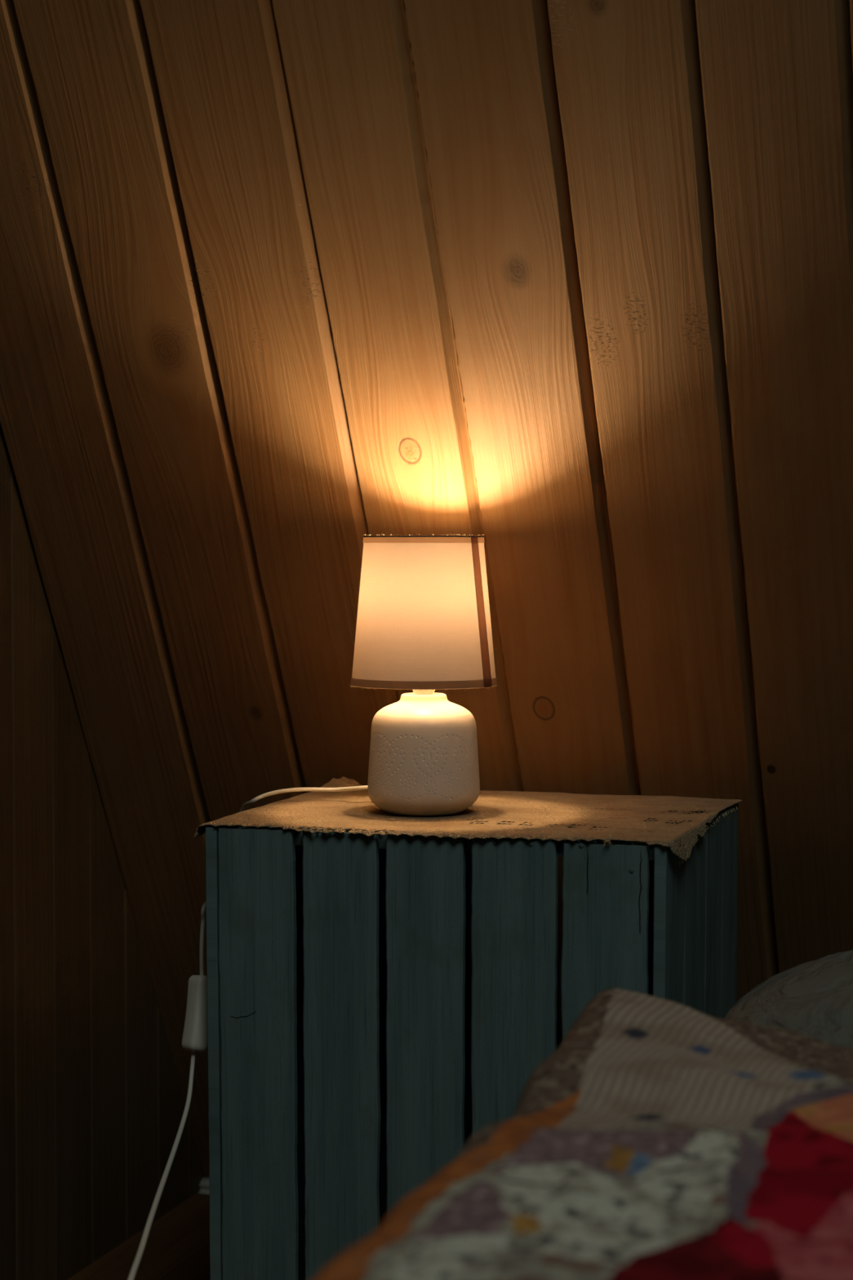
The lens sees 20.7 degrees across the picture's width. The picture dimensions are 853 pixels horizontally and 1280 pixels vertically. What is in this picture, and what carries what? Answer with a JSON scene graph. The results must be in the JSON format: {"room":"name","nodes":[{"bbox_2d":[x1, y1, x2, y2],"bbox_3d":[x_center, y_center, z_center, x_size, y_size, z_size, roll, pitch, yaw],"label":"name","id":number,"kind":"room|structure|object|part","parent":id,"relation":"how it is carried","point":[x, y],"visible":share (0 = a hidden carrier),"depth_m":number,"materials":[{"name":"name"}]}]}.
{"room":"bedroom","nodes":[
{"label":"bedroom","id":0,"kind":"room"},
{"bbox_2d":[0,422,205,1279],"bbox_3d":[-0.570,-0.367,2.358,0.027,2.300,1.774,1,2,18],"label":"wall","id":1,"kind":"structure","parent":0,"point":[92,1104],"depth_m":2.77,"materials":[{"name":"brown wood"}]},
{"bbox_2d":[66,1193,209,1279],"bbox_3d":[0.577,0.830,1.531,2.715,0.026,2.600,1,2,18],"label":"floor","id":2,"kind":"structure","parent":0,"point":[177,1247],"depth_m":2.91,"materials":[{"name":"brown wood"}]},
{"bbox_2d":[205,802,738,1279],"bbox_3d":[0.060,0.480,2.453,0.466,0.599,0.386,1,2,18],"label":"nightstand","id":3,"kind":"object","parent":2,"relation":"on","point":[376,1003],"visible":0.61,"depth_m":2.29,"materials":[{"name":"paint"}]},
{"bbox_3d":[0.060,0.189,2.441,0.440,0.016,0.361,1,2,18],"label":"panel","id":4,"kind":"part","parent":3,"relation":"part of","materials":[{"name":"fabric"}]},
{"bbox_2d":[194,776,742,866],"bbox_3d":[0.056,0.186,2.438,0.495,0.041,0.403,1,2,18],"label":"lace tablecloth","id":5,"kind":"object","parent":3,"relation":"on","point":[353,810],"visible":0.88,"depth_m":2.38,"materials":[{"name":"fabric"}]},
{"bbox_2d":[240,533,497,816],"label":"table lamp","id":6,"kind":"object","parent":5,"relation":"on","point":[423,629],"depth_m":2.37,"materials":[{"name":"white ceramic"}]},
{"bbox_2d":[127,901,207,1279],"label":"power cord","id":7,"kind":"object","parent":6,"relation":"attached to","point":[194,1037],"depth_m":2.36,"materials":[{"name":"white plastic"}]},
{"bbox_2d":[181,975,207,1052],"bbox_3d":[-0.232,0.379,2.373,0.036,0.078,0.029,-2,3,-44],"label":"switch","id":8,"kind":"object","parent":7,"relation":"attached to","point":[194,1037],"depth_m":2.36,"materials":[{"name":"beige plastic"}]},
{"bbox_3d":[-0.218,0.371,2.219,0.193,0.411,0.691,1,2,18],"label":"power cord","id":9,"kind":"part","parent":7,"relation":"part of","materials":[{"name":"beige plastic"}]},
{"bbox_3d":[-0.003,-0.030,2.421,0.151,0.153,0.151,1,2,18],"label":"lamp shade","id":10,"kind":"part","parent":6,"relation":"part of","materials":[{"name":"white fabric"}]},
{"bbox_2d":[412,689,435,694],"bbox_3d":[-0.003,0.030,2.423,0.030,0.060,0.030,1,2,18],"label":"bulb socket","id":11,"kind":"object","parent":6,"relation":"attached to","point":[415,691],"depth_m":2.42,"materials":[{"name":"beige plastic"}]},
{"bbox_3d":[0.496,0.608,1.274,0.900,0.440,2.040,1,2,18],"label":"bed","id":12,"kind":"object","parent":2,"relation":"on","visible":0},
{"bbox_2d":[311,988,852,1279],"bbox_3d":[0.256,0.397,1.052,0.670,0.241,1.253,1,2,18],"label":"patchwork quilt","id":13,"kind":"object","parent":12,"relation":"on","point":[661,1139],"visible":1,"depth_m":1.24,"materials":[{"name":"multicoloured fabric"}]},
{"bbox_2d":[723,950,852,1048],"bbox_3d":[0.675,0.314,1.977,0.860,0.088,0.560,1,2,18],"label":"pillow","id":14,"kind":"object","parent":12,"relation":"on","point":[814,999],"visible":0.62,"depth_m":1.97,"materials":[{"name":"fabric"}]},
{"bbox_2d":[0,0,852,1177],"bbox_3d":[0.504,-0.285,2.277,2.088,2.176,1.294,1,2,18],"label":"wall","id":15,"kind":"structure","parent":0,"point":[566,285],"depth_m":2.44,"materials":[{"name":"brown wood"}]},
{"bbox_2d":[196,1177,209,1194],"bbox_3d":[-0.293,0.761,3.200,0.062,0.056,0.047,1,2,17],"label":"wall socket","id":16,"kind":"object","parent":15,"relation":"attached to","point":[204,1184],"visible":0.16,"depth_m":3.18,"materials":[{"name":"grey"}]}
]}

